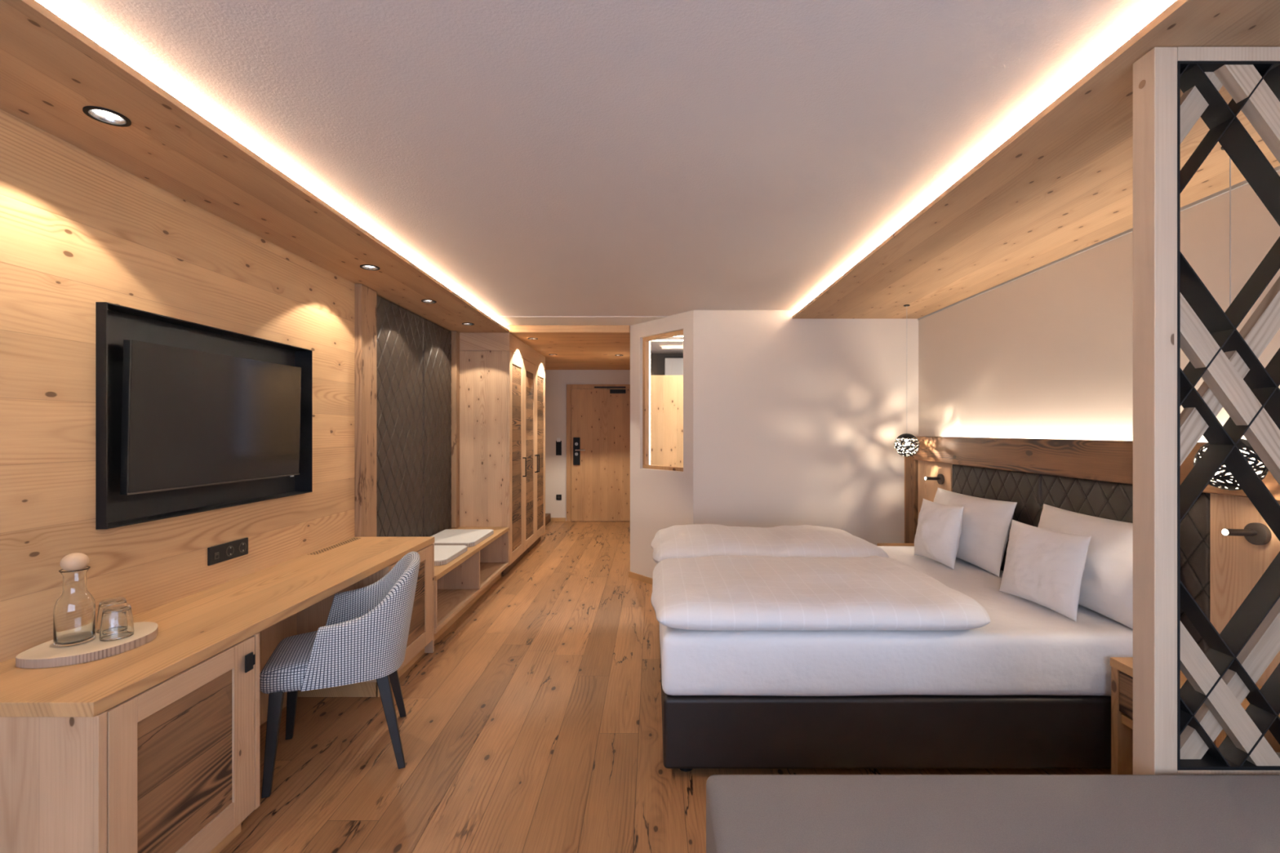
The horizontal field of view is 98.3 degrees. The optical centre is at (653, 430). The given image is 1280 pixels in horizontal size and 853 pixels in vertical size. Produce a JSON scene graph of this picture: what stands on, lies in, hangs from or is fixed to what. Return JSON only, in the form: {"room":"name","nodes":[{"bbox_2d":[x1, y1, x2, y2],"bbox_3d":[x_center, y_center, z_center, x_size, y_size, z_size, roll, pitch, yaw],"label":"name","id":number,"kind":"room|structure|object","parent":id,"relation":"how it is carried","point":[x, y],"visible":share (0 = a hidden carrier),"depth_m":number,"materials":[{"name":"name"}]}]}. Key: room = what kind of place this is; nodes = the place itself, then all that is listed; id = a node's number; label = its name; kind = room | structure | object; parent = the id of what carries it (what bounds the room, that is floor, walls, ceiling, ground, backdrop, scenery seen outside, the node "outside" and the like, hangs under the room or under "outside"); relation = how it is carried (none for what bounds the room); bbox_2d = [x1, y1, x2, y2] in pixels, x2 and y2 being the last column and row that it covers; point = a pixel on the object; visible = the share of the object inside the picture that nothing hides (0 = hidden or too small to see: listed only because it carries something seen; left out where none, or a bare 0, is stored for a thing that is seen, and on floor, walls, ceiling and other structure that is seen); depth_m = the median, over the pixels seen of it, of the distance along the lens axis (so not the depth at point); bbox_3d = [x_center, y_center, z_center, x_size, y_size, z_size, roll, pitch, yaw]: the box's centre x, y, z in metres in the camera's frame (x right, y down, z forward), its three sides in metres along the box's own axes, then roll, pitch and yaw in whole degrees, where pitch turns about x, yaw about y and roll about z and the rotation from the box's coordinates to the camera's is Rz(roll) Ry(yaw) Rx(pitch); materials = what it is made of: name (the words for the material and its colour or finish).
{"room":"hotel room","nodes":[
{"label":"hotel room","id":0,"kind":"room"},
{"bbox_2d":[545,369,630,520],"bbox_3d":[-0.980,0.203,8.925,2.160,2.495,0.150,0,0,0],"label":"wall","id":1,"kind":"structure","parent":0,"point":[556,380],"depth_m":8.85,"materials":[{"name":"beige paint"}]},
{"bbox_2d":[545,513,551,525],"bbox_3d":[-1.850,1.387,8.098,0.420,0.125,1.477,0,0,0],"label":"baseboard","id":2,"kind":"structure","parent":1,"relation":"attached to","point":[548,516],"depth_m":8.63,"materials":[{"name":"brown wood"}]},
{"bbox_2d":[551,517,565,521],"bbox_3d":[-1.730,1.423,8.844,0.660,0.055,0.012,0,0,0],"label":"baseboard","id":3,"kind":"structure","parent":1,"relation":"attached to","point":[553,519],"depth_m":8.84,"materials":[{"name":"brown wood"}]},
{"bbox_2d":[555,438,561,455],"bbox_3d":[-1.508,0.262,8.837,0.078,0.260,0.026,0,0,0],"label":"switch","id":4,"kind":"object","parent":1,"relation":"attached to","point":[558,443],"visible":1,"depth_m":8.82,"materials":[{"name":"black plastic"}]},
{"bbox_2d":[555,494,561,500],"bbox_3d":[-1.510,1.067,8.843,0.084,0.085,0.014,0,0,0],"label":"light switch","id":5,"kind":"object","parent":1,"relation":"attached to","point":[558,497],"visible":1,"depth_m":8.84,"materials":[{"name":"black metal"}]},
{"bbox_2d":[566,384,630,521],"bbox_3d":[-0.810,0.357,8.794,1.151,2.186,0.110,0,0,0],"label":"door","id":6,"kind":"structure","parent":1,"relation":"in","point":[598,415],"depth_m":8.83,"materials":[{"name":"brown wood"}]},
{"bbox_2d":[35,0,1175,315],"bbox_3d":[0.100,-1.085,1.870,4.800,0.080,6.380,0,0,0],"label":"ceiling","id":7,"kind":"structure","parent":0,"point":[530,157],"depth_m":1.83,"materials":[{"name":"grey paint"}]},
{"bbox_2d":[630,310,693,577],"bbox_3d":[0.104,0.203,5.179,0.120,2.495,0.892,0,0,-40],"label":"wall","id":8,"kind":"structure","parent":0,"point":[660,499],"depth_m":5.22,"materials":[{"name":"beige paint"}]},
{"bbox_2d":[459,325,630,369],"bbox_3d":[-1.095,-1.004,7.165,1.930,0.069,3.370,0,0,0],"label":"ceiling","id":9,"kind":"structure","parent":8,"relation":"attached to","point":[575,351],"depth_m":6.58,"materials":[{"name":"brown wood"}]},
{"bbox_2d":[509,324,629,333],"bbox_3d":[-0.829,-1.002,5.468,1.187,0.073,0.025,0,0,0],"label":"trim","id":10,"kind":"structure","parent":8,"relation":"attached to","point":[513,328],"depth_m":5.46,"materials":[{"name":"brown wood"}]},
{"bbox_2d":[489,315,683,353],"bbox_3d":[0.100,-1.082,7.080,4.800,0.086,4.040,0,0,0],"label":"trim","id":11,"kind":"structure","parent":8,"relation":"attached to","point":[656,347],"depth_m":5.26,"materials":[{"name":"beige paint"}]},
{"bbox_2d":[628,571,652,584],"bbox_3d":[0.051,1.423,5.140,0.012,0.055,0.902,0,0,-40],"label":"baseboard","id":12,"kind":"structure","parent":8,"relation":"attached to","point":[632,575],"depth_m":5.34,"materials":[{"name":"brown wood"}]},
{"bbox_2d":[642,329,683,471],"bbox_3d":[0.113,-0.268,5.168,0.050,1.269,0.610,0,0,-40],"label":"window","id":13,"kind":"structure","parent":8,"relation":"in","point":[646,340],"depth_m":5.37,"materials":[{"name":"brown wood"}]},
{"bbox_2d":[649,341,650,464],"bbox_3d":[-0.038,0.213,5.610,0.020,2.473,0.040,0,0,0],"label":"light strip","id":14,"kind":"object","parent":13,"relation":"attached to","point":[650,341],"visible":0.07,"depth_m":5.61,"materials":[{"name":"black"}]},
{"bbox_2d":[652,338,683,341],"bbox_3d":[0.590,-1.031,6.300,1.420,0.016,0.060,0,0,0],"label":"linear light","id":15,"kind":"object","parent":8,"relation":"attached to","point":[660,340],"visible":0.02,"depth_m":6.28,"materials":[{"name":"white plastic"}]},
{"bbox_2d":[652,339,683,341],"bbox_3d":[0.590,-1.026,6.300,1.420,0.006,0.044,0,0,0],"label":"diffuser","id":16,"kind":"object","parent":15,"relation":"attached to","point":[656,340],"depth_m":6.31,"materials":[{"name":"white plastic"}]},
{"bbox_2d":[219,520,1111,852],"bbox_3d":[0.100,1.475,3.890,4.800,0.050,10.420,0,0,0],"label":"floor","id":17,"kind":"structure","parent":0,"point":[532,723],"depth_m":2.51,"materials":[{"name":"brown wood"}]},
{"bbox_2d":[0,632,259,852],"bbox_3d":[-1.687,1.094,1.726,0.537,0.712,0.588,0,0,0],"label":"base cabinet","id":18,"kind":"object","parent":17,"relation":"on","point":[173,766],"visible":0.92,"depth_m":1.57,"materials":[{"name":"brown wood"}]},
{"bbox_2d":[0,537,434,725],"bbox_3d":[-1.705,1.075,2.534,0.530,0.751,2.222,0,0,0],"label":"desk","id":19,"kind":"object","parent":17,"relation":"on","point":[193,628],"visible":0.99,"depth_m":2.04,"materials":[{"name":"brown wood"}]},
{"bbox_2d":[15,622,158,668],"bbox_3d":[-1.796,0.686,1.785,0.268,0.028,0.320,0,0,0],"label":"tray","id":20,"kind":"object","parent":19,"relation":"on","point":[46,655],"visible":0.78,"depth_m":1.70,"materials":[{"name":"brown wood"}]},
{"bbox_2d":[53,552,95,647],"bbox_3d":[-1.835,0.530,1.755,0.093,0.282,0.093,0,0,0],"label":"carafe","id":21,"kind":"object","parent":20,"relation":"on","point":[74,611],"visible":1,"depth_m":1.73,"materials":[{"name":"clear glass"}]},
{"bbox_2d":[95,597,127,633],"bbox_3d":[-1.825,0.621,1.868,0.082,0.100,0.082,0,0,0],"label":"tumbler","id":22,"kind":"object","parent":20,"relation":"on","point":[104,603],"visible":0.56,"depth_m":1.84,"materials":[{"name":"clear glass"}]},
{"bbox_2d":[98,603,133,641],"bbox_3d":[-1.745,0.621,1.800,0.082,0.100,0.082,0,0,0],"label":"tumbler","id":23,"kind":"object","parent":20,"relation":"on","point":[117,623],"visible":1,"depth_m":1.77,"materials":[{"name":"clear glass"}]},
{"bbox_2d":[259,551,420,798],"bbox_3d":[-1.385,1.021,2.506,0.606,0.858,0.554,0,0,-24],"label":"armchair","id":24,"kind":"object","parent":17,"relation":"on","point":[364,637],"visible":0.99,"depth_m":2.33,"materials":[{"name":"grey fabric"}]},
{"bbox_2d":[297,542,434,697],"bbox_3d":[-1.696,1.094,3.313,0.519,0.712,0.627,0,0,0],"label":"base cabinet","id":25,"kind":"object","parent":17,"relation":"on","point":[420,641],"visible":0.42,"depth_m":3.25,"materials":[{"name":"brown wood"}]},
{"bbox_2d":[434,527,509,640],"bbox_3d":[-1.694,1.202,4.553,0.537,0.495,1.845,0,0,0],"label":"bench","id":26,"kind":"object","parent":17,"relation":"on","point":[460,583],"visible":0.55,"depth_m":4.53,"materials":[{"name":"brown wood"}]},
{"bbox_2d":[434,545,467,565],"bbox_3d":[-1.702,0.935,4.160,0.455,0.037,0.520,0,0,0],"label":"seat pad","id":27,"kind":"object","parent":26,"relation":"on","point":[443,554],"visible":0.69,"depth_m":4.17,"materials":[{"name":"grey fabric"}]},
{"bbox_2d":[430,528,493,546],"bbox_3d":[-1.702,0.935,4.830,0.455,0.037,0.620,0,0,0],"label":"seat pad","id":28,"kind":"object","parent":26,"relation":"on","point":[467,537],"visible":0.84,"depth_m":4.78,"materials":[{"name":"grey fabric"}]},
{"bbox_2d":[448,333,545,576],"bbox_3d":[-1.720,0.240,6.391,0.669,2.419,1.819,0,0,0],"label":"wardrobe","id":29,"kind":"object","parent":17,"relation":"on","point":[502,378],"visible":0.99,"depth_m":5.48,"materials":[{"name":"brown wood"}]},
{"bbox_2d":[650,375,683,466],"bbox_3d":[0.600,0.415,6.220,1.300,2.070,0.040,0,0,0],"label":"wall","id":30,"kind":"structure","parent":17,"relation":"on","point":[666,391],"depth_m":6.20,"materials":[{"name":"brown wood"}]},
{"bbox_2d":[658,546,1133,772],"bbox_3d":[1.092,1.148,3.200,2.119,0.603,1.822,0,0,0],"label":"double bed","id":31,"kind":"object","parent":17,"relation":"on","point":[1029,687],"visible":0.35,"depth_m":2.30,"materials":[{"name":"white fabric"}]},
{"bbox_2d":[650,524,888,564],"bbox_3d":[0.714,0.756,3.706,1.467,0.180,0.876,0,0,0],"label":"duvet","id":32,"kind":"object","parent":31,"relation":"on","point":[693,540],"visible":0.73,"depth_m":3.42,"materials":[{"name":"white fabric"}]},
{"bbox_2d":[650,555,990,631],"bbox_3d":[0.714,0.773,2.766,1.453,0.146,1.020,0,0,0],"label":"duvet","id":33,"kind":"object","parent":31,"relation":"on","point":[731,593],"visible":1,"depth_m":2.40,"materials":[{"name":"white fabric"}]},
{"bbox_2d":[914,498,964,568],"bbox_3d":[1.828,0.655,3.569,0.173,0.384,0.401,0,0,-9],"label":"pillow","id":34,"kind":"object","parent":31,"relation":"on","point":[939,528],"visible":1,"depth_m":3.47,"materials":[{"name":"white fabric"}]},
{"bbox_2d":[933,487,1017,577],"bbox_3d":[2.031,0.632,3.622,0.224,0.432,0.840,0,0,-2],"label":"pillow","id":35,"kind":"object","parent":31,"relation":"on","point":[986,522],"visible":0.6,"depth_m":3.35,"materials":[{"name":"white fabric"}]},
{"bbox_2d":[999,520,1091,622],"bbox_3d":[1.881,0.658,2.684,0.145,0.378,0.472,0,0,-8],"label":"pillow","id":36,"kind":"object","parent":31,"relation":"on","point":[1044,567],"visible":1,"depth_m":2.60,"materials":[{"name":"white fabric"}]},
{"bbox_2d":[1037,503,1133,629],"bbox_3d":[2.084,0.625,2.655,0.217,0.447,0.760,0,0,0],"label":"pillow","id":37,"kind":"object","parent":31,"relation":"on","point":[1106,589],"visible":0.55,"depth_m":2.48,"materials":[{"name":"white fabric"}]},
{"bbox_2d":[877,543,914,546],"bbox_3d":[2.029,1.194,4.380,0.338,0.513,0.440,0,0,0],"label":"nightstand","id":38,"kind":"object","parent":17,"relation":"on","point":[878,544],"visible":0.03,"depth_m":4.53,"materials":[{"name":"brown wood"}]},
{"bbox_2d":[706,774,1279,852],"bbox_3d":[1.205,1.151,0.843,2.150,0.598,1.085,0,0,0],"label":"sofa","id":39,"kind":"object","parent":17,"relation":"on","point":[745,813],"visible":1,"depth_m":1.24,"materials":[{"name":"grey fabric"}]},
{"bbox_2d":[904,436,1279,686],"bbox_3d":[2.220,0.749,3.139,0.159,1.402,3.319,0,0,0],"label":"headboard","id":40,"kind":"object","parent":17,"relation":"on","point":[1091,477],"visible":0.29,"depth_m":2.72,"materials":[{"name":"brown wood"}]},
{"bbox_2d":[924,474,944,484],"bbox_3d":[2.136,0.371,4.217,0.126,0.080,0.080,0,0,0],"label":"reading lamp","id":41,"kind":"object","parent":40,"relation":"attached to","point":[940,478],"visible":1,"depth_m":4.21,"materials":[{"name":"brown metal"}]},
{"bbox_2d":[1222,522,1271,545],"bbox_3d":[2.136,0.375,2.007,0.126,0.080,0.080,0,0,0],"label":"reading lamp","id":42,"kind":"object","parent":40,"relation":"attached to","point":[1255,533],"visible":1,"depth_m":2.00,"materials":[{"name":"brown metal"}]},
{"bbox_2d":[1110,657,1279,774],"bbox_3d":[2.029,1.187,2.027,0.338,0.526,0.455,0,0,0],"label":"nightstand","id":43,"kind":"object","parent":17,"relation":"on","point":[1122,668],"visible":0.19,"depth_m":2.22,"materials":[{"name":"brown wood"}]},
{"bbox_2d":[1121,714,1133,729],"bbox_3d":[2.034,1.157,2.027,0.308,0.035,0.386,0,0,0],"label":"shelf","id":44,"kind":"object","parent":43,"relation":"attached to","point":[1126,721],"depth_m":2.20,"materials":[{"name":"brown wood"}]},
{"bbox_2d":[1133,46,1279,774],"bbox_3d":[1.780,0.241,1.427,1.035,2.418,0.065,0,0,0],"label":"lattice screen","id":45,"kind":"object","parent":17,"relation":"on","point":[1175,729],"visible":0.98,"depth_m":1.41,"materials":[{"name":"black metal"}]},
{"bbox_2d":[650,353,683,375],"bbox_3d":[1.085,0.205,7.500,2.430,2.489,0.100,0,0,0],"label":"wall","id":46,"kind":"structure","parent":0,"point":[657,360],"depth_m":7.45,"materials":[{"name":"grey paint"}]},
{"bbox_2d":[664,358,683,375],"bbox_3d":[0.725,-0.200,7.338,1.150,1.500,0.215,0,0,0],"label":"upper cabinet","id":47,"kind":"object","parent":46,"relation":"attached to","point":[673,366],"visible":0.16,"depth_m":7.23,"materials":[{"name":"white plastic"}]},
{"bbox_2d":[693,310,918,546],"bbox_3d":[1.323,0.203,4.850,1.953,2.495,0.100,0,0,0],"label":"wall","id":48,"kind":"structure","parent":0,"point":[797,421],"depth_m":4.80,"materials":[{"name":"beige paint"}]},
{"bbox_2d":[918,170,1279,442],"bbox_3d":[2.400,0.203,1.840,0.200,2.495,6.320,0,0,0],"label":"wall","id":49,"kind":"structure","parent":0,"point":[1046,353],"depth_m":3.09,"materials":[{"name":"beige paint"}]},
{"bbox_2d":[791,0,1279,318],"bbox_3d":[1.752,-0.981,1.800,1.095,0.022,6.000,0,0,0],"label":"soffit","id":50,"kind":"object","parent":49,"relation":"attached to","point":[1060,185],"depth_m":2.25,"materials":[{"name":"brown wood"}]},
{"bbox_2d":[893,304,919,458],"bbox_3d":[1.960,-0.376,4.283,0.179,1.187,0.184,0,0,0],"label":"pendant lamp","id":51,"kind":"object","parent":50,"relation":"hanging from","point":[905,450],"visible":1,"depth_m":4.24,"materials":[{"name":"black metal"}]},
{"bbox_2d":[1193,146,1268,490],"bbox_3d":[1.960,-0.376,1.883,0.179,1.187,0.184,0,0,0],"label":"pendant lamp","id":52,"kind":"object","parent":50,"relation":"hanging from","point":[1227,482],"visible":0.35,"depth_m":1.84,"materials":[{"name":"black metal"}]},
{"bbox_2d":[917,165,1279,319],"bbox_3d":[2.297,-0.963,3.125,0.006,0.014,3.350,0,0,0],"label":"trim","id":53,"kind":"structure","parent":49,"relation":"attached to","point":[1277,168],"depth_m":2.92,"materials":[{"name":"grey wood"}]},
{"bbox_3d":[-2.180,0.202,3.840,0.240,2.495,10.320,0,0,0],"label":"wall","id":54,"kind":"structure","parent":0,"visible":0},
{"bbox_2d":[82,106,131,126],"bbox_3d":[-1.683,-0.980,1.706,0.107,0.028,0.107,0,0,0],"label":"recessed light","id":55,"kind":"object","parent":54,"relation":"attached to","point":[107,116],"visible":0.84,"depth_m":1.72,"materials":[{"name":"black metal"}]},
{"bbox_2d":[0,109,354,662],"bbox_3d":[-2.015,0.203,1.225,0.090,2.495,4.850,0,0,0],"label":"wall panel","id":56,"kind":"object","parent":54,"relation":"attached to","point":[78,229],"depth_m":1.98,"materials":[{"name":"brown wood"}]},
{"bbox_2d":[95,302,312,528],"bbox_3d":[-1.994,-0.052,2.547,0.121,0.804,1.182,0,0,0],"label":"tv frame","id":57,"kind":"structure","parent":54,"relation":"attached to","point":[114,323],"depth_m":2.27,"materials":[{"name":"black"}]},
{"bbox_2d":[120,339,301,494],"bbox_3d":[-1.975,-0.047,2.516,0.122,0.583,0.929,0,0,3],"label":"television","id":58,"kind":"object","parent":57,"relation":"attached to","point":[190,418],"visible":1,"depth_m":2.37,"materials":[{"name":"black glass"}]},
{"bbox_2d":[207,537,248,565],"bbox_3d":[-1.963,0.555,2.549,0.014,0.081,0.240,0,0,0],"label":"wall socket","id":59,"kind":"object","parent":54,"relation":"attached to","point":[233,549],"visible":1,"depth_m":2.54,"materials":[{"name":"black plastic"}]},
{"bbox_2d":[214,551,218,559],"bbox_3d":[-1.960,0.562,2.483,0.002,0.029,0.024,0,0,0],"label":"outlet","id":60,"kind":"object","parent":59,"relation":"attached to","point":[216,553],"depth_m":2.48,"materials":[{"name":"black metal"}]},
{"bbox_2d":[226,546,234,556],"bbox_3d":[-1.960,0.558,2.562,0.002,0.048,0.048,0,0,0],"label":"socket","id":61,"kind":"object","parent":59,"relation":"attached to","point":[229,549],"depth_m":2.56,"materials":[{"name":"black plastic"}]},
{"bbox_2d":[238,542,246,552],"bbox_3d":[-1.960,0.558,2.640,0.002,0.048,0.048,0,0,0],"label":"socket","id":62,"kind":"object","parent":59,"relation":"attached to","point":[242,545],"depth_m":2.64,"materials":[{"name":"black plastic"}]},
{"bbox_2d":[0,0,509,332],"bbox_3d":[-1.742,-0.981,2.140,0.636,0.022,6.680,0,0,0],"label":"soffit","id":63,"kind":"object","parent":54,"relation":"attached to","point":[50,69],"depth_m":1.94,"materials":[{"name":"brown wood"}]},
{"bbox_2d":[354,284,376,537],"bbox_3d":[-1.992,0.240,3.755,0.133,2.420,0.206,0,0,0],"label":"trim","id":64,"kind":"structure","parent":54,"relation":"attached to","point":[365,298],"depth_m":3.69,"materials":[{"name":"brown wood"}]},
{"bbox_2d":[360,264,379,270],"bbox_3d":[-1.683,-0.980,3.286,0.107,0.028,0.107,0,0,0],"label":"recessed light","id":65,"kind":"object","parent":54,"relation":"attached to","point":[368,267],"visible":0.73,"depth_m":3.31,"materials":[{"name":"black metal"}]},
{"bbox_2d":[376,294,422,537],"bbox_3d":[-2.007,-0.010,4.286,0.103,1.920,0.848,0,0,0],"label":"wall panel","id":66,"kind":"object","parent":54,"relation":"attached to","point":[399,334],"visible":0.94,"depth_m":4.25,"materials":[{"name":"grey fabric"}]},
{"bbox_2d":[421,299,436,303],"bbox_3d":[-1.683,-0.980,4.150,0.107,0.028,0.107,0,0,0],"label":"recessed light","id":67,"kind":"object","parent":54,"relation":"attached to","point":[430,301],"visible":0.7,"depth_m":4.17,"materials":[{"name":"black metal"}]},
{"bbox_2d":[422,317,451,537],"bbox_3d":[-2.007,-0.010,5.043,0.103,1.920,0.663,0,0,0],"label":"wall panel","id":68,"kind":"object","parent":54,"relation":"attached to","point":[437,340],"visible":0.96,"depth_m":5.01,"materials":[{"name":"grey fabric"}]},
{"bbox_2d":[450,330,459,528],"bbox_3d":[-1.987,-0.010,5.428,0.144,1.920,0.096,0,0,0],"label":"trim","id":69,"kind":"structure","parent":54,"relation":"attached to","point":[455,385],"depth_m":5.38,"materials":[{"name":"brown wood"}]},
{"bbox_2d":[462,322,474,325],"bbox_3d":[-1.683,-0.980,5.030,0.107,0.028,0.107,0,0,0],"label":"recessed light","id":70,"kind":"object","parent":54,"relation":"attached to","point":[464,323],"visible":0.68,"depth_m":5.05,"materials":[{"name":"black metal"}]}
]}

